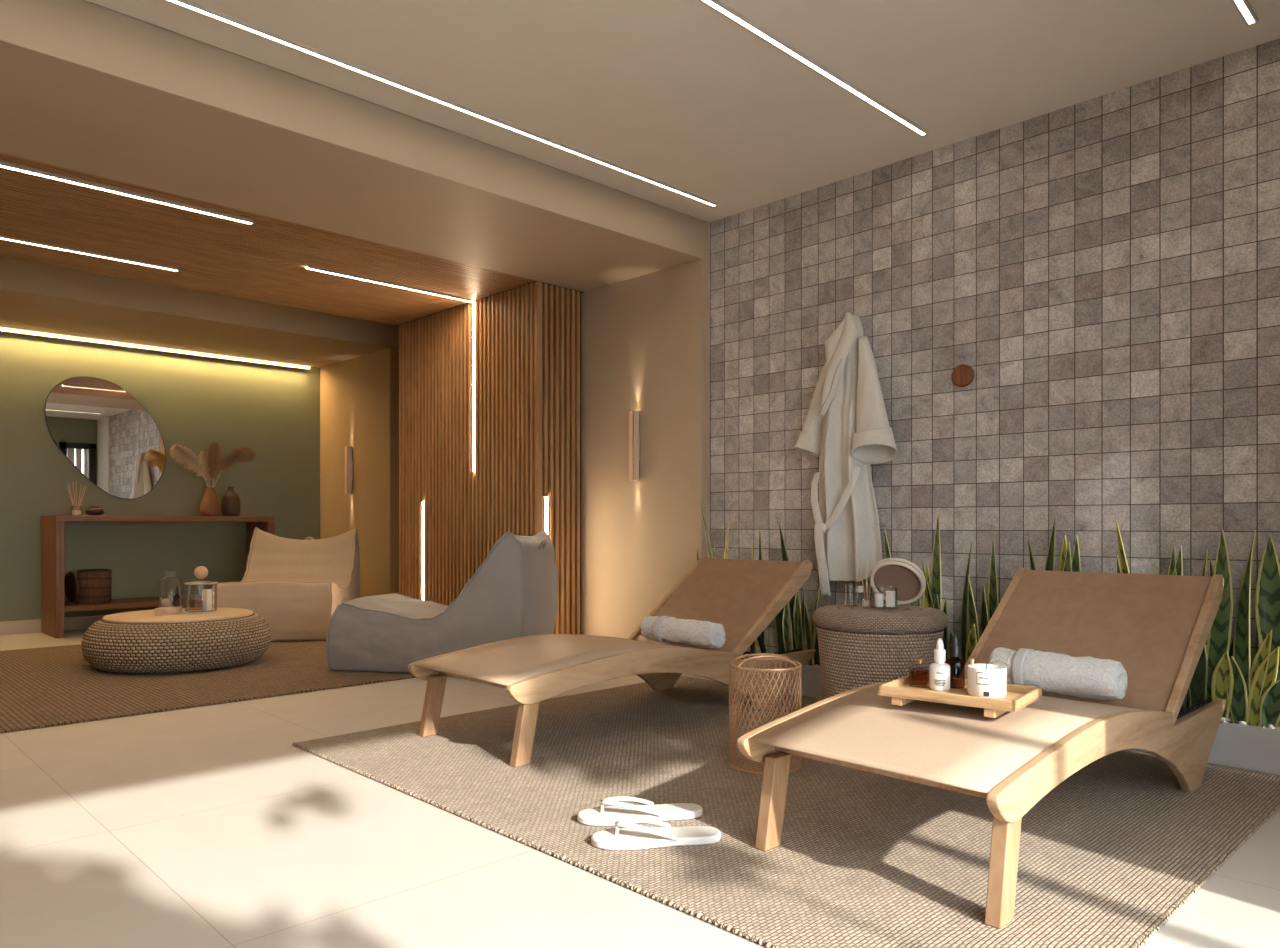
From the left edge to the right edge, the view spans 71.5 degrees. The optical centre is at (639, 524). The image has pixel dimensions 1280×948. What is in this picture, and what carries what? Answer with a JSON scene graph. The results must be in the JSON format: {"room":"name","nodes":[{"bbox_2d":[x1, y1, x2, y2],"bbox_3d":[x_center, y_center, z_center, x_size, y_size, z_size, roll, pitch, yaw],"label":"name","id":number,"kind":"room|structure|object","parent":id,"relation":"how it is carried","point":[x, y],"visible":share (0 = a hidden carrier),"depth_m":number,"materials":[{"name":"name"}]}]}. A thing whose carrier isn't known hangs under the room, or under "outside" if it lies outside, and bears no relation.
{"room":"spa relaxation room","nodes":[
{"label":"spa relaxation room","id":0,"kind":"room"},
{"bbox_2d":[0,331,319,621],"bbox_3d":[-4.375,-0.498,6.859,4.480,2.606,0.167,0,0,-44],"label":"wall","id":1,"kind":"structure","parent":0,"point":[194,401],"depth_m":7.21,"materials":[{"name":"green paint"}]},
{"bbox_2d":[0,615,105,634],"bbox_3d":[-4.369,0.756,6.737,4.027,0.099,0.016,0,0,-44],"label":"baseboard","id":2,"kind":"structure","parent":1,"relation":"attached to","point":[71,623],"depth_m":6.61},
{"bbox_2d":[44,377,165,499],"bbox_3d":[-4.154,-0.668,6.940,0.830,0.940,0.023,0,0,-44],"label":"wall mirror","id":3,"kind":"object","parent":1,"relation":"attached to","point":[108,436],"visible":1,"depth_m":6.93,"materials":[{"name":"silver mirror"}]},
{"bbox_2d":[0,257,400,367],"bbox_3d":[-3.865,-1.595,6.334,4.480,0.324,1.297,0,0,-44],"label":"beam","id":4,"kind":"structure","parent":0,"point":[33,296],"depth_m":6.39,"materials":[{"name":"beige paint"}]},
{"bbox_2d":[0,326,309,368],"bbox_3d":[-4.380,-1.417,6.688,3.869,0.030,0.070,0,0,-44],"label":"light","id":5,"kind":"object","parent":4,"relation":"attached to","point":[2,328],"visible":1,"depth_m":7.09,"materials":[{"name":"white plastic"}]},
{"bbox_2d":[0,0,705,291],"bbox_3d":[-1.422,-1.587,3.818,4.480,0.280,0.983,0,0,-44],"label":"beam","id":6,"kind":"structure","parent":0,"point":[87,87],"depth_m":3.56,"materials":[{"name":"beige paint"}]},
{"bbox_2d":[320,348,398,597],"bbox_3d":[-2.394,-0.314,7.762,0.234,2.238,1.297,0,0,-44],"label":"wall","id":7,"kind":"structure","parent":0,"point":[359,396],"depth_m":7.52,"materials":[{"name":"beige paint"}]},
{"bbox_2d":[345,446,352,493],"bbox_3d":[-2.511,-0.467,7.673,0.057,0.407,0.038,0,0,-44],"label":"wall sconce","id":8,"kind":"object","parent":7,"relation":"attached to","point":[348,450],"visible":1,"depth_m":7.66,"materials":[{"name":"paint"}]},
{"bbox_2d":[399,281,579,633],"bbox_3d":[-1.060,-0.321,5.990,0.340,2.252,1.627,0,0,-44],"label":"wall slats","id":9,"kind":"structure","parent":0,"point":[467,511],"depth_m":5.65,"materials":[{"name":"brown wood"}]},
{"bbox_2d":[422,502,424,599],"bbox_3d":[-1.508,0.317,6.224,0.020,0.948,0.025,0,0,-44],"label":"wall light","id":10,"kind":"object","parent":9,"relation":"attached to","point":[423,503],"visible":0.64,"depth_m":6.21,"materials":[{"name":"white"}]},
{"bbox_2d":[422,502,423,599],"bbox_3d":[-1.509,0.317,6.223,0.016,0.948,0.019,0,0,-44],"label":"diffuser","id":11,"kind":"object","parent":10,"relation":"attached to","point":[422,502],"depth_m":6.22,"materials":[{"name":"white"}]},
{"bbox_2d":[473,301,474,470],"bbox_3d":[-1.071,-0.896,5.774,0.020,1.099,0.025,0,0,-44],"label":"wall light","id":12,"kind":"object","parent":9,"relation":"attached to","point":[474,301],"visible":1,"depth_m":5.76,"materials":[{"name":"white plastic"}]},
{"bbox_2d":[543,497,547,533],"bbox_3d":[-0.568,0.313,5.349,0.025,0.955,0.020,0,0,-44],"label":"wall light","id":13,"kind":"object","parent":9,"relation":"attached to","point":[545,499],"visible":0.36,"depth_m":5.34,"materials":[{"name":"white"}]},
{"bbox_2d":[545,497,547,533],"bbox_3d":[-0.566,0.313,5.348,0.019,0.955,0.016,0,0,-44],"label":"diffuser","id":14,"kind":"object","parent":13,"relation":"attached to","point":[546,498],"depth_m":5.34,"materials":[{"name":"white"}]},
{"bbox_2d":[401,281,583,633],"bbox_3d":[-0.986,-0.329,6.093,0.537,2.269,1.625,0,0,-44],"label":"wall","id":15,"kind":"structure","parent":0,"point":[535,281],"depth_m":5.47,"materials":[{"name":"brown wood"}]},
{"bbox_2d":[0,629,1279,947],"bbox_3d":[-1.475,0.849,3.899,4.516,0.088,8.455,0,0,-44],"label":"floor","id":16,"kind":"structure","parent":0,"point":[203,826],"depth_m":2.15,"materials":[{"name":"tile"}]},
{"bbox_2d":[41,515,274,637],"bbox_3d":[-3.742,0.370,6.995,1.544,0.871,0.480,0,0,-44],"label":"console table","id":17,"kind":"object","parent":16,"relation":"on","point":[54,606],"visible":0.76,"depth_m":6.51,"materials":[{"name":"brown wood"}]},
{"bbox_2d":[65,572,78,601],"bbox_3d":[-4.178,0.459,6.536,0.227,0.226,0.034,0,0,38],"label":"lid","id":18,"kind":"object","parent":17,"relation":"on","point":[71,583],"visible":0.97,"depth_m":6.51,"materials":[{"name":"brown wood"}]},
{"bbox_2d":[67,483,85,514],"bbox_3d":[-4.139,-0.191,6.542,0.122,0.249,0.104,0,0,-44],"label":"reed diffuser","id":19,"kind":"object","parent":17,"relation":"on","point":[76,511],"visible":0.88,"depth_m":6.53,"materials":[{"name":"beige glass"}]},
{"bbox_2d":[76,569,111,603],"bbox_3d":[-4.052,0.459,6.605,0.228,0.246,0.228,0,0,-44],"label":"storage basket","id":20,"kind":"object","parent":17,"relation":"on","point":[95,585],"visible":0.99,"depth_m":6.52,"materials":[{"name":"brown wicker"}]},
{"bbox_2d":[85,507,104,514],"bbox_3d":[-4.057,-0.100,6.621,0.126,0.067,0.126,0,0,-44],"label":"lidded pot","id":21,"kind":"object","parent":17,"relation":"on","point":[91,510],"visible":0.9,"depth_m":6.58,"materials":[{"name":"brown wood"}]},
{"bbox_2d":[65,594,201,611],"bbox_3d":[-3.742,0.602,6.995,1.434,0.040,0.475,0,0,-44],"label":"shelf","id":22,"kind":"object","parent":17,"relation":"attached to","point":[122,603],"depth_m":6.66,"materials":[{"name":"brown wood"}]},
{"bbox_2d":[200,488,220,515],"bbox_3d":[-3.464,-0.181,7.176,0.154,0.231,0.154,0,0,-44],"label":"vase","id":23,"kind":"object","parent":17,"relation":"on","point":[210,504],"visible":0.97,"depth_m":7.13,"materials":[{"name":"ceramic"}]},
{"bbox_2d":[169,444,208,487],"bbox_3d":[-3.561,-0.435,7.054,0.315,0.396,0.124,0,0,-44],"label":"pampas plume","id":24,"kind":"object","parent":23,"relation":"in","point":[184,454],"visible":1,"depth_m":7.03},
{"bbox_2d":[198,450,210,487],"bbox_3d":[-3.512,-0.420,7.198,0.134,0.364,0.100,0,0,-44],"label":"pampas plume","id":25,"kind":"object","parent":23,"relation":"in","point":[203,457],"visible":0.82,"depth_m":7.17},
{"bbox_2d":[207,442,222,487],"bbox_3d":[-3.421,-0.452,7.164,0.126,0.428,0.091,0,0,-44],"label":"pampas plume","id":26,"kind":"object","parent":23,"relation":"in","point":[214,456],"visible":1,"depth_m":7.15},
{"bbox_2d":[213,447,256,487],"bbox_3d":[-3.328,-0.440,7.294,0.355,0.404,0.109,0,0,-44],"label":"pampas plume","id":27,"kind":"object","parent":23,"relation":"in","point":[239,454],"visible":1,"depth_m":7.29},
{"bbox_2d":[221,486,240,515],"bbox_3d":[-3.361,-0.189,7.307,0.148,0.245,0.148,0,0,-44],"label":"vase","id":28,"kind":"object","parent":17,"relation":"on","point":[230,500],"visible":0.91,"depth_m":7.25,"materials":[{"name":"brown ceramic"}]},
{"bbox_2d":[0,640,415,732],"bbox_3d":[-2.834,0.798,4.905,3.382,0.014,2.658,0,0,-44],"label":"rug","id":29,"kind":"object","parent":16,"relation":"on","point":[43,687],"visible":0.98,"depth_m":4.48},
{"bbox_2d":[81,607,270,673],"bbox_3d":[-2.633,0.653,5.096,0.960,0.284,0.960,0,0,-8],"label":"coffee table","id":30,"kind":"object","parent":29,"relation":"on","point":[137,642],"visible":1,"depth_m":4.73,"materials":[{"name":"beige wicker"}]},
{"bbox_2d":[155,608,162,615],"bbox_3d":[-2.699,0.490,4.991,0.038,0.040,0.038,0,0,-24],"label":"cube","id":31,"kind":"object","parent":30,"relation":"on","point":[158,611],"visible":1,"depth_m":4.97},
{"bbox_2d":[159,571,182,613],"bbox_3d":[-2.712,0.390,5.141,0.122,0.240,0.122,0,0,-44],"label":"glass jar","id":32,"kind":"object","parent":30,"relation":"on","point":[169,609],"visible":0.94,"depth_m":5.12,"materials":[{"name":"clear glass"}]},
{"bbox_2d":[161,598,169,606],"bbox_3d":[-2.733,0.449,5.126,0.048,0.048,0.048,0,0,-44],"label":"ball","id":33,"kind":"object","parent":32,"relation":"in","point":[165,602],"visible":1,"depth_m":5.11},
{"bbox_2d":[173,586,179,606],"bbox_3d":[-2.681,0.415,5.151,0.038,0.117,0.038,0,0,-44],"label":"dropper bottle","id":34,"kind":"object","parent":32,"relation":"in","point":[176,599],"visible":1,"depth_m":5.14,"materials":[{"name":"brown glass"}]},
{"bbox_2d":[184,566,217,613],"bbox_3d":[-2.549,0.376,5.167,0.174,0.269,0.174,0,0,-44],"label":"glass canister","id":35,"kind":"object","parent":30,"relation":"on","point":[200,572],"visible":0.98,"depth_m":5.15,"materials":[{"name":"clear glass"}]},
{"bbox_2d":[188,596,203,611],"bbox_3d":[-2.565,0.460,5.136,0.080,0.092,0.080,0,0,-44],"label":"glass tumbler","id":36,"kind":"object","parent":35,"relation":"in","point":[188,596],"visible":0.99,"depth_m":5.13,"materials":[{"name":"white"}]},
{"bbox_2d":[202,589,211,610],"bbox_3d":[-2.540,0.438,5.216,0.040,0.136,0.040,0,0,17],"label":"block","id":37,"kind":"object","parent":35,"relation":"in","point":[207,593],"visible":1,"depth_m":5.20,"materials":[{"name":"wax"}]},
{"bbox_2d":[211,527,359,640],"bbox_3d":[-2.553,0.404,6.511,0.815,0.773,1.017,0,0,-6],"label":"lounger","id":38,"kind":"object","parent":29,"relation":"on","point":[297,586],"visible":0.69,"depth_m":6.42,"materials":[{"name":"beige fabric"}]},
{"bbox_2d":[325,529,557,672],"bbox_3d":[-1.076,0.409,5.009,1.142,0.764,0.672,0,0,10],"label":"lounger","id":39,"kind":"object","parent":29,"relation":"on","point":[513,592],"visible":0.77,"depth_m":4.71,"materials":[{"name":"grey fabric"}]},
{"bbox_2d":[292,676,1279,947],"bbox_3d":[0.406,0.799,3.012,2.087,0.012,2.664,0,0,-44],"label":"rug","id":40,"kind":"object","parent":16,"relation":"on","point":[1113,851],"visible":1,"depth_m":2.35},
{"bbox_2d":[408,557,815,766],"bbox_3d":[-0.034,0.479,3.724,1.718,0.633,0.655,0,0,-44],"label":"sun lounger","id":41,"kind":"object","parent":40,"relation":"on","point":[743,596],"visible":0.89,"depth_m":3.55,"materials":[{"name":"brown wood"}]},
{"bbox_2d":[640,616,725,647],"bbox_3d":[0.179,0.460,3.826,0.125,0.119,0.422,0,0,-44],"label":"rolled towel","id":42,"kind":"object","parent":41,"relation":"on","point":[704,634],"visible":1,"depth_m":3.77,"materials":[{"name":"white fabric"}]},
{"bbox_2d":[577,796,702,825],"bbox_3d":[0.001,0.768,2.415,0.345,0.056,0.113,0,0,-11],"label":"flip flop","id":43,"kind":"object","parent":40,"relation":"on","point":[603,815],"visible":0.94,"depth_m":2.39,"materials":[{"name":"rubber"}]},
{"bbox_2d":[591,817,720,849],"bbox_3d":[0.041,0.768,2.234,0.328,0.056,0.113,0,0,-8],"label":"flip flop","id":44,"kind":"object","parent":40,"relation":"on","point":[632,836],"visible":1,"depth_m":2.21,"materials":[{"name":"rubber"}]},
{"bbox_2d":[729,653,801,774],"bbox_3d":[0.413,0.612,2.942,0.239,0.366,0.239,0,0,42],"label":"wicker basket","id":45,"kind":"object","parent":40,"relation":"on","point":[757,656],"visible":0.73,"depth_m":2.90,"materials":[{"name":"brown wicker"}]},
{"bbox_2d":[813,604,947,699],"bbox_3d":[0.958,0.566,3.563,0.523,0.460,0.523,0,0,-44],"label":"table","id":46,"kind":"object","parent":40,"relation":"on","point":[859,646],"visible":0.68,"depth_m":3.36,"materials":[{"name":"brown wicker"}]},
{"bbox_2d":[845,584,858,606],"bbox_3d":[0.863,0.293,3.629,0.056,0.101,0.056,0,0,-44],"label":"glass tumbler","id":47,"kind":"object","parent":46,"relation":"on","point":[845,584],"visible":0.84,"depth_m":3.63,"materials":[{"name":"white"}]},
{"bbox_2d":[855,586,863,604],"bbox_3d":[0.914,0.300,3.703,0.035,0.086,0.035,0,0,-44],"label":"glass bottle","id":48,"kind":"object","parent":46,"relation":"on","point":[860,588],"visible":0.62,"depth_m":3.69,"materials":[{"name":"white"}]},
{"bbox_2d":[858,551,875,605],"bbox_3d":[0.934,0.226,3.662,0.063,0.234,0.083,0,0,-44],"label":"reed diffuser","id":49,"kind":"object","parent":46,"relation":"on","point":[865,602],"visible":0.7,"depth_m":3.65,"materials":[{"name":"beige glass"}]},
{"bbox_2d":[870,586,897,608],"bbox_3d":[0.976,0.297,3.560,0.108,0.093,0.108,0,0,-44],"label":"glass bowl","id":50,"kind":"object","parent":46,"relation":"on","point":[871,588],"visible":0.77,"depth_m":3.55,"materials":[{"name":"clear glass"}]},
{"bbox_2d":[874,594,883,606],"bbox_3d":[0.958,0.300,3.568,0.037,0.059,0.037,0,0,-44],"label":"candle","id":51,"kind":"object","parent":50,"relation":"in","point":[878,598],"visible":1,"depth_m":3.55,"materials":[{"name":"white wax"}]},
{"bbox_2d":[886,591,894,606],"bbox_3d":[0.999,0.297,3.547,0.029,0.064,0.029,0,0,-44],"label":"block","id":52,"kind":"object","parent":50,"relation":"in","point":[890,595],"visible":1,"depth_m":3.53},
{"bbox_2d":[870,558,925,603],"bbox_3d":[1.065,0.235,3.684,0.226,0.199,0.150,0,0,34],"label":"mirror","id":53,"kind":"object","parent":46,"relation":"on","point":[889,573],"visible":0.84,"depth_m":3.68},
{"bbox_2d":[737,568,1225,928],"bbox_3d":[1.082,0.479,2.559,1.718,0.633,0.655,0,0,-44],"label":"sun lounger","id":54,"kind":"object","parent":40,"relation":"on","point":[1158,627],"visible":0.87,"depth_m":2.30,"materials":[{"name":"brown wood"}]},
{"bbox_2d":[878,675,1041,717],"bbox_3d":[0.832,0.445,2.316,0.344,0.047,0.242,0,0,38],"label":"serving tray","id":55,"kind":"object","parent":54,"relation":"on","point":[1017,697],"visible":0.74,"depth_m":2.25,"materials":[{"name":"brown wood"}]},
{"bbox_2d":[909,652,930,687],"bbox_3d":[0.762,0.393,2.423,0.048,0.094,0.048,0,0,29],"label":"perfume bottle","id":56,"kind":"object","parent":55,"relation":"on","point":[918,677],"visible":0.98,"depth_m":2.41,"materials":[{"name":"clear glass"}]},
{"bbox_2d":[930,638,949,690],"bbox_3d":[0.800,0.371,2.374,0.053,0.136,0.053,0,0,0],"label":"dropper bottle","id":57,"kind":"object","parent":55,"relation":"on","point":[939,670],"visible":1,"depth_m":2.36,"materials":[{"name":"white plastic"}]},
{"bbox_2d":[945,634,964,687],"bbox_3d":[0.853,0.368,2.407,0.050,0.144,0.050,0,0,0],"label":"dropper bottle","id":58,"kind":"object","parent":55,"relation":"on","point":[957,665],"visible":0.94,"depth_m":2.39,"materials":[{"name":"brown glass"}]},
{"bbox_2d":[967,658,1005,697],"bbox_3d":[0.894,0.394,2.295,0.094,0.092,0.094,0,0,-44],"label":"candle jar","id":59,"kind":"object","parent":55,"relation":"on","point":[983,680],"visible":0.99,"depth_m":2.26,"materials":[{"name":"ceramic"}]},
{"bbox_2d":[989,647,1127,699],"bbox_3d":[1.264,0.453,2.708,0.136,0.132,0.377,0,0,-44],"label":"rolled towel","id":60,"kind":"object","parent":54,"relation":"on","point":[1089,677],"visible":0.93,"depth_m":2.65,"materials":[{"name":"white fabric"}]},
{"bbox_2d":[787,665,822,698],"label":"planter","id":61,"kind":"object","parent":16,"relation":"on","point":[811,684],"depth_m":4.13,"materials":[{"name":"concrete"}]},
{"bbox_2d":[697,500,728,559],"bbox_3d":[0.385,0.274,4.674,0.096,0.809,0.183,0,0,-28],"label":"snake plant","id":62,"kind":"object","parent":61,"relation":"in","point":[709,549],"visible":0.2,"depth_m":4.67,"materials":[{"name":"green plant"}]},
{"bbox_2d":[740,529,764,654],"bbox_3d":[0.545,0.344,4.489,0.085,0.668,0.181,0,0,-38],"label":"snake plant","id":63,"kind":"object","parent":61,"relation":"in","point":[753,648],"visible":0.2,"depth_m":4.46,"materials":[{"name":"green plant"}]},
{"bbox_2d":[775,522,798,652],"bbox_3d":[0.719,0.333,4.307,0.109,0.691,0.174,0,0,-44],"label":"snake plant","id":64,"kind":"object","parent":61,"relation":"in","point":[784,623],"visible":0.49,"depth_m":4.28,"materials":[{"name":"green plant"}]},
{"bbox_2d":[793,584,820,666],"bbox_3d":[0.800,0.479,4.186,0.054,0.402,0.185,0,0,-44],"label":"snake plant","id":65,"kind":"object","parent":61,"relation":"in","point":[804,630],"visible":0.7,"depth_m":4.20,"materials":[{"name":"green plant"}]},
{"bbox_2d":[884,529,903,604],"bbox_3d":[1.115,0.348,3.912,0.048,0.658,0.121,0,0,-44],"label":"snake plant","id":66,"kind":"object","parent":61,"relation":"in","point":[886,545],"visible":0.09,"depth_m":3.95,"materials":[{"name":"green plant"}]},
{"bbox_2d":[917,514,948,661],"bbox_3d":[1.228,0.317,3.781,0.074,0.723,0.206,0,0,-28],"label":"snake plant","id":67,"kind":"object","parent":61,"relation":"in","point":[931,598],"visible":0.25,"depth_m":3.79,"materials":[{"name":"green plant"}]},
{"bbox_2d":[948,542,978,663],"bbox_3d":[1.343,0.375,3.670,0.080,0.606,0.128,0,0,-44],"label":"snake plant","id":68,"kind":"object","parent":61,"relation":"in","point":[968,643],"visible":0.53,"depth_m":3.68,"materials":[{"name":"green plant"}]},
{"bbox_2d":[980,539,998,634],"bbox_3d":[1.439,0.368,3.587,0.063,0.621,0.124,0,0,-25],"label":"snake plant","id":69,"kind":"object","parent":61,"relation":"in","point":[992,583],"visible":0.34,"depth_m":3.62,"materials":[{"name":"green plant"}]},
{"bbox_2d":[745,652,1279,729],"bbox_3d":[1.310,0.661,3.736,0.154,0.033,2.828,0,0,-44],"label":"gravel","id":70,"kind":"object","parent":61,"relation":"on","point":[1223,719],"visible":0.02,"depth_m":2.95,"materials":[{"name":"white gravel"}]},
{"bbox_2d":[1225,530,1279,727],"bbox_3d":[2.061,0.351,2.931,0.096,0.663,0.215,0,0,-44],"label":"snake plant","id":71,"kind":"object","parent":70,"relation":"in","point":[1256,689],"visible":0.93,"depth_m":2.94,"materials":[{"name":"green plant"}]},
{"bbox_2d":[1028,518,1080,571],"bbox_3d":[1.593,0.326,3.459,0.040,0.704,0.251,0,0,-40],"label":"snake plant","id":72,"kind":"object","parent":61,"relation":"in","point":[1065,563],"visible":0.18,"depth_m":3.44,"materials":[{"name":"green plant"}]},
{"bbox_2d":[1207,722,1279,774],"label":"planter","id":73,"kind":"object","parent":16,"relation":"on","point":[1253,748],"depth_m":2.91,"materials":[{"name":"concrete"}]},
{"bbox_2d":[1116,519,1129,573],"bbox_3d":[1.792,0.328,3.236,0.057,0.698,0.138,0,0,-34],"label":"snake plant","id":74,"kind":"object","parent":73,"relation":"in","point":[1121,566],"visible":0.19,"depth_m":3.28,"materials":[{"name":"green plant"}]},
{"bbox_2d":[1168,546,1213,708],"bbox_3d":[1.936,0.376,3.114,0.185,0.604,0.064,0,0,36],"label":"snake plant","id":75,"kind":"object","parent":73,"relation":"in","point":[1175,567],"visible":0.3,"depth_m":3.13,"materials":[{"name":"green plant"}]},
{"bbox_2d":[1189,529,1233,722],"bbox_3d":[1.966,0.348,3.037,0.077,0.665,0.149,0,0,-31],"label":"snake plant","id":76,"kind":"object","parent":73,"relation":"in","point":[1208,679],"visible":0.63,"depth_m":3.03,"materials":[{"name":"green plant"}]},
{"bbox_2d":[581,259,704,638],"bbox_3d":[-0.048,-0.321,5.425,0.269,2.252,1.373,0,0,-44],"label":"wall pier","id":77,"kind":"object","parent":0,"point":[643,337],"visible":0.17,"depth_m":5.17,"materials":[{"name":"beige paint"}]},
{"bbox_2d":[629,411,639,480],"bbox_3d":[-0.032,-0.456,5.176,0.057,0.403,0.038,0,0,-44],"label":"wall sconce","id":78,"kind":"object","parent":77,"relation":"attached to","point":[634,434],"visible":1,"depth_m":5.16,"materials":[{"name":"paint"}]},
{"bbox_2d":[86,0,1279,221],"bbox_3d":[0.193,-1.725,2.155,4.480,0.151,3.627,0,0,-44],"label":"ceiling","id":79,"kind":"structure","parent":0,"point":[679,94],"depth_m":3.21,"materials":[{"name":"paint"}]},
{"bbox_2d":[164,0,717,206],"bbox_3d":[-0.991,-1.651,3.242,3.856,0.026,0.032,0,0,-44],"label":"recessed light","id":80,"kind":"object","parent":79,"relation":"in","point":[186,4],"visible":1,"depth_m":3.36,"materials":[{"name":"white plastic"}]},
{"bbox_2d":[698,0,928,136],"bbox_3d":[-0.181,-1.651,2.406,3.854,0.026,0.032,0,0,-44],"label":"recessed light","id":81,"kind":"object","parent":79,"relation":"in","point":[718,6],"visible":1,"depth_m":3.16,"materials":[{"name":"white plastic"}]},
{"bbox_2d":[1231,0,1258,25],"bbox_3d":[0.626,-1.651,1.573,3.852,0.026,0.032,0,0,-44],"label":"recessed light","id":82,"kind":"object","parent":79,"relation":"in","point":[1243,7],"visible":1,"depth_m":2.85,"materials":[{"name":"white plastic"}]},
{"bbox_2d":[1235,0,1254,22],"bbox_3d":[0.623,-1.645,1.570,3.843,0.009,0.018,0,0,-44],"label":"diffuser","id":83,"kind":"object","parent":82,"relation":"attached to","point":[1243,7],"depth_m":2.84,"materials":[{"name":"white plastic"}]},
{"bbox_2d":[710,38,1279,707],"bbox_3d":[1.467,-0.422,3.901,0.220,2.455,2.924,0,0,-44],"label":"wall tile","id":84,"kind":"structure","parent":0,"point":[1105,269],"depth_m":3.60,"materials":[{"name":"tile"}]},
{"bbox_2d":[794,312,897,595],"bbox_3d":[0.952,-0.321,4.144,0.193,1.313,0.584,0,0,-34],"label":"bathrobe","id":85,"kind":"object","parent":84,"relation":"hanging from","point":[846,425],"visible":0.98,"depth_m":4.11,"materials":[{"name":"fabric"}]},
{"bbox_2d":[951,364,973,386],"bbox_3d":[1.382,-0.638,3.811,0.027,0.095,0.095,0,0,-44],"label":"wall hook","id":86,"kind":"object","parent":84,"relation":"attached to","point":[962,375],"visible":1,"depth_m":3.80,"materials":[{"name":"brown wood"}]},
{"bbox_3d":[-2.339,-1.598,4.762,4.480,0.260,1.649,0,0,-44],"label":"ceiling","id":87,"kind":"structure","parent":0,"visible":0},
{"bbox_2d":[0,153,534,324],"bbox_3d":[-2.516,-1.457,4.592,3.697,0.020,1.647,0,0,-44],"label":"ceiling slats","id":88,"kind":"structure","parent":87,"relation":"attached to","point":[266,260],"depth_m":4.75,"materials":[{"name":"brown wood"}]},
{"bbox_2d":[0,235,179,271],"bbox_3d":[-3.363,-1.452,4.343,2.061,0.023,0.026,0,0,-44],"label":"ceiling light","id":89,"kind":"object","parent":88,"relation":"attached to","point":[1,236],"visible":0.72,"depth_m":4.74,"materials":[{"name":"white plastic"}]},
{"bbox_2d":[0,161,253,224],"bbox_3d":[-2.595,-1.452,3.553,2.061,0.023,0.026,0,0,-44],"label":"ceiling light","id":90,"kind":"object","parent":88,"relation":"attached to","point":[3,164],"visible":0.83,"depth_m":3.87,"materials":[{"name":"white plastic"}]},
{"bbox_2d":[305,265,474,302],"bbox_3d":[-1.478,-1.452,5.391,1.112,0.023,0.026,0,0,-44],"label":"ceiling light","id":91,"kind":"object","parent":88,"relation":"attached to","point":[308,267],"visible":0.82,"depth_m":5.34,"materials":[{"name":"white plastic"}]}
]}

